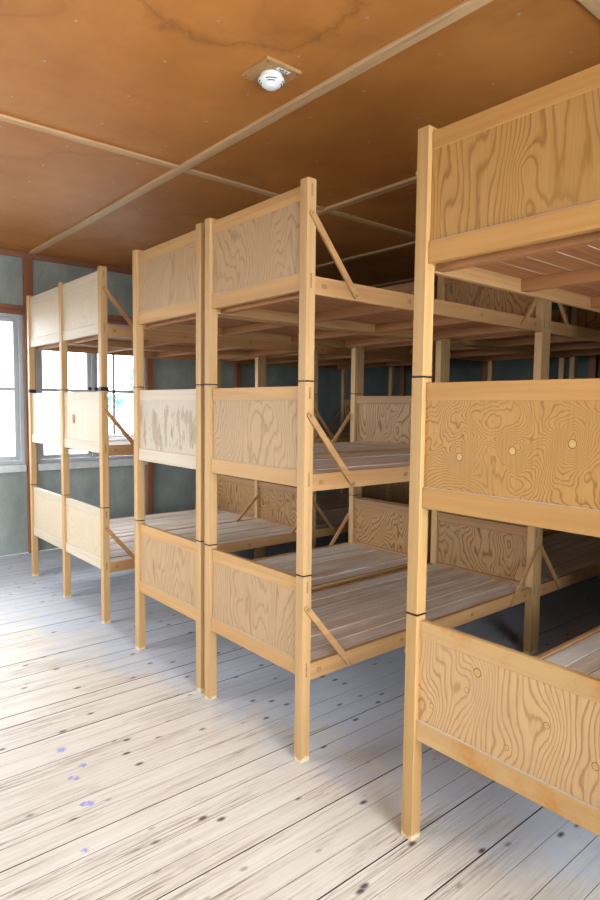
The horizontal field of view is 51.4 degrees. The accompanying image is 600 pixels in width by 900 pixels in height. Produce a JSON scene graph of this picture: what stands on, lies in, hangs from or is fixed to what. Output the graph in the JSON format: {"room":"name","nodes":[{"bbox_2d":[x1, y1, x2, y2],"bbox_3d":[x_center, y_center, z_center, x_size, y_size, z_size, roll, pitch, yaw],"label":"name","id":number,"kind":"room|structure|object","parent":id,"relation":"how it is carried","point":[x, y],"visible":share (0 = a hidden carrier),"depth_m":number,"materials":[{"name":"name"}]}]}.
{"room":"dormitory","nodes":[
{"label":"dormitory","id":0,"kind":"room"},
{"bbox_2d":[0,255,339,555],"bbox_3d":[-2.521,-0.482,6.669,8.000,3.050,0.160,-3,5,-40],"label":"wall","id":1,"kind":"structure","parent":0,"point":[174,486],"depth_m":6.97,"materials":[{"name":"grey paint"}]},
{"bbox_2d":[0,303,23,314],"bbox_3d":[-3.274,-1.379,5.835,1.302,0.090,0.028,-3,5,-40],"label":"trim","id":2,"kind":"structure","parent":1,"relation":"attached to","point":[4,308],"depth_m":6.17,"materials":[{"name":"brown wood"}]},
{"bbox_2d":[0,313,26,472],"bbox_3d":[-3.308,-0.551,5.924,1.282,1.585,0.150,-3,5,-40],"label":"window","id":3,"kind":"structure","parent":1,"relation":"in","point":[18,461],"depth_m":6.30,"materials":[{"name":"grey paint"}]},
{"bbox_2d":[22,257,32,552],"bbox_3d":[-2.749,-0.430,6.345,0.086,2.988,0.045,-3,5,-40],"label":"trim","id":4,"kind":"structure","parent":1,"relation":"attached to","point":[27,267],"depth_m":6.28,"materials":[{"name":"brown wood"}]},
{"bbox_2d":[0,248,132,274],"bbox_3d":[-2.442,-1.966,6.491,8.000,0.062,0.030,-3,5,-40],"label":"trim","id":5,"kind":"structure","parent":1,"relation":"attached to","point":[3,251],"depth_m":6.45,"materials":[{"name":"brown wood"}]},
{"bbox_2d":[35,323,147,470],"bbox_3d":[-2.261,-0.601,6.807,1.216,1.585,0.150,-3,5,-40],"label":"window","id":6,"kind":"structure","parent":1,"relation":"in","point":[81,460],"depth_m":6.77,"materials":[{"name":"grey paint"}]},
{"bbox_2d":[107,315,132,324],"bbox_3d":[-2.236,-1.429,6.710,1.242,0.090,0.028,-3,5,-40],"label":"trim","id":7,"kind":"structure","parent":1,"relation":"attached to","point":[112,319],"depth_m":6.88,"materials":[{"name":"brown wood"}]},
{"bbox_2d":[145,357,153,514],"bbox_3d":[-1.739,-0.479,7.197,0.075,2.988,0.045,-3,5,-40],"label":"trim","id":8,"kind":"structure","parent":1,"relation":"attached to","point":[149,361],"depth_m":7.23,"materials":[{"name":"brown wood"}]},
{"bbox_2d":[235,363,240,387],"bbox_3d":[-0.801,-0.525,7.988,0.070,2.988,0.045,-3,5,-40],"label":"trim","id":9,"kind":"structure","parent":1,"relation":"attached to","point":[237,365],"depth_m":7.94,"materials":[{"name":"brown wood"}]},
{"bbox_2d":[0,532,599,899],"bbox_3d":[-0.067,1.304,3.862,8.000,0.060,7.500,-3,5,-40],"label":"floor","id":10,"kind":"structure","parent":0,"point":[120,779],"depth_m":2.58,"materials":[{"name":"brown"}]},
{"bbox_2d":[26,266,298,623],"bbox_3d":[-1.143,-0.094,5.516,1.935,2.472,1.632,-3,5,-40],"label":"bunk bed","id":11,"kind":"object","parent":10,"relation":"on","point":[71,316],"visible":0.66,"depth_m":5.01,"materials":[{"name":"brown wood"}]},
{"bbox_2d":[132,223,435,691],"bbox_3d":[-0.044,0.013,4.190,1.932,2.472,0.807,-3,5,-40],"label":"bunk bed","id":12,"kind":"object","parent":10,"relation":"on","point":[169,276],"visible":0.66,"depth_m":3.80,"materials":[{"name":"brown wood"}]},
{"bbox_2d":[217,345,412,557],"bbox_3d":[0.336,-0.166,6.762,1.932,2.472,1.632,-3,5,-40],"label":"bunk bed","id":13,"kind":"object","parent":10,"relation":"on","point":[329,511],"visible":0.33,"depth_m":6.67,"materials":[{"name":"brown wood"}]},
{"bbox_2d":[204,177,546,762],"bbox_3d":[0.504,0.066,3.525,1.932,2.472,0.808,-3,5,-40],"label":"bunk bed","id":14,"kind":"object","parent":10,"relation":"on","point":[260,258],"visible":0.72,"depth_m":3.05,"materials":[{"name":"brown wood"}]},
{"bbox_2d":[357,277,568,562],"bbox_3d":[1.434,-0.059,5.436,1.932,2.472,0.807,-3,5,-40],"label":"bunk bed","id":15,"kind":"object","parent":10,"relation":"on","point":[457,351],"visible":0.13,"depth_m":5.45,"materials":[{"name":"brown wood"}]},
{"bbox_2d":[401,64,599,840],"bbox_3d":[1.372,0.149,2.488,1.932,2.472,0.820,-3,5,-40],"label":"bunk bed","id":16,"kind":"object","parent":10,"relation":"on","point":[508,195],"visible":1,"depth_m":1.92,"materials":[{"name":"brown wood"}]},
{"bbox_2d":[441,301,599,652],"bbox_3d":[1.981,-0.006,4.771,1.932,2.472,0.808,-3,5,-40],"label":"bunk bed","id":17,"kind":"object","parent":10,"relation":"on","point":[564,559],"visible":0.2,"depth_m":4.50,"materials":[{"name":"brown wood"}]},
{"bbox_2d":[0,0,599,287],"bbox_3d":[-0.024,-1.792,3.649,8.021,0.052,7.500,-3,5,-40],"label":"ceiling","id":18,"kind":"structure","parent":0,"point":[163,80],"depth_m":3.09,"materials":[{"name":"brown wood"}]},
{"bbox_2d":[0,113,177,168],"bbox_3d":[-2.163,-1.722,2.774,3.620,0.016,0.054,-3,5,-40],"label":"trim","id":19,"kind":"structure","parent":18,"relation":"attached to","point":[3,117],"depth_m":3.55,"materials":[{"name":"brown wood"}]},
{"bbox_2d":[185,168,324,210],"bbox_3d":[-0.280,-1.813,4.362,1.190,0.016,0.054,-3,5,-40],"label":"trim","id":20,"kind":"structure","parent":18,"relation":"attached to","point":[189,171],"depth_m":4.21,"materials":[{"name":"brown wood"}]},
{"bbox_2d":[29,0,492,254],"bbox_3d":[-0.284,-1.743,3.400,0.060,0.020,7.450,-3,5,-40],"label":"trim","id":21,"kind":"structure","parent":18,"relation":"attached to","point":[465,7],"depth_m":3.02,"materials":[{"name":"brown wood"}]},
{"bbox_2d":[241,55,301,90],"bbox_3d":[-0.130,-1.672,2.819,0.196,0.076,0.196,-3,5,-40],"label":"smoke detector","id":22,"kind":"object","parent":18,"relation":"attached to","point":[271,74],"visible":1,"depth_m":2.78,"materials":[{"name":"white plastic"}]},
{"bbox_2d":[315,241,414,268],"bbox_3d":[1.626,-1.836,5.011,0.060,0.020,7.450,-3,5,-40],"label":"trim","id":23,"kind":"structure","parent":18,"relation":"attached to","point":[409,244],"depth_m":6.09,"materials":[{"name":"brown wood"}]},
{"bbox_2d":[316,176,416,215],"bbox_3d":[0.671,-1.789,4.205,0.060,0.020,7.450,-3,5,-40],"label":"trim","id":24,"kind":"structure","parent":18,"relation":"attached to","point":[412,180],"depth_m":4.39,"materials":[{"name":"brown wood"}]},
{"bbox_2d":[328,210,415,237],"bbox_3d":[0.674,-1.860,5.168,1.190,0.016,0.054,-3,5,-40],"label":"trim","id":25,"kind":"structure","parent":18,"relation":"attached to","point":[341,214],"depth_m":5.08,"materials":[{"name":"brown wood"}]},
{"bbox_2d":[370,275,437,287],"bbox_3d":[2.581,-1.882,5.816,0.060,0.020,7.450,-3,5,-40],"label":"trim","id":26,"kind":"structure","parent":18,"relation":"attached to","point":[409,279],"depth_m":7.51,"materials":[{"name":"brown wood"}]},
{"bbox_2d":[578,0,599,19],"bbox_3d":[1.307,-1.662,2.489,1.190,0.016,0.054,-3,5,-40],"label":"trim","id":27,"kind":"structure","parent":18,"relation":"attached to","point":[593,6],"depth_m":2.31,"materials":[{"name":"brown wood"}]},
{"bbox_2d":[338,302,599,492],"bbox_3d":[3.067,-0.398,6.380,0.160,3.050,7.500,-3,5,-40],"label":"wall","id":28,"kind":"structure","parent":0,"point":[376,379],"depth_m":7.44,"materials":[{"name":"grey paint"}]},
{"bbox_2d":[399,365,405,395],"bbox_3d":[1.354,-0.550,8.248,0.040,3.050,0.075,-3,5,-40],"label":"trim","id":29,"kind":"structure","parent":28,"relation":"attached to","point":[402,368],"depth_m":8.20,"materials":[{"name":"brown wood"}]},
{"bbox_2d":[482,361,487,380],"bbox_3d":[2.160,-0.473,7.296,0.040,3.050,0.075,-3,5,-40],"label":"trim","id":30,"kind":"structure","parent":28,"relation":"attached to","point":[484,364],"depth_m":7.25,"materials":[{"name":"brown wood"}]},
{"bbox_2d":[588,355,597,377],"bbox_3d":[2.967,-0.396,6.345,0.040,3.050,0.075,-3,5,-40],"label":"trim","id":31,"kind":"structure","parent":28,"relation":"attached to","point":[593,359],"depth_m":6.29,"materials":[{"name":"brown wood"}]},
{"label":"outside","id":32,"kind":"structure","parent":0,"visible":0},
{"bbox_3d":[-22.825,-1.304,45.135,100.000,0.020,83.050,-3,5,-40],"label":"ground","id":33,"kind":"structure","parent":32,"visible":0},
{"bbox_2d":[0,408,133,456],"bbox_3d":[-9.671,-0.376,20.277,20.000,1.950,0.200,-3,5,-40],"label":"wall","id":34,"kind":"structure","parent":33,"relation":"on","point":[125,417],"depth_m":21.04,"materials":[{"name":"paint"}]},
{"bbox_2d":[108,393,126,408],"bbox_3d":[-7.230,-0.958,24.388,0.946,2.583,0.987,1,4,8],"label":"shrub","id":35,"kind":"object","parent":33,"relation":"on","point":[118,401],"visible":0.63,"depth_m":24.22,"materials":[{"name":"green plant"}]},
{"bbox_2d":[128,368,133,408],"bbox_3d":[-6.438,-1.426,24.250,0.598,3.554,0.583,-3,5,-40],"label":"tree","id":36,"kind":"object","parent":33,"relation":"on","point":[131,373],"visible":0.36,"depth_m":24.07,"materials":[{"name":"green plant"}]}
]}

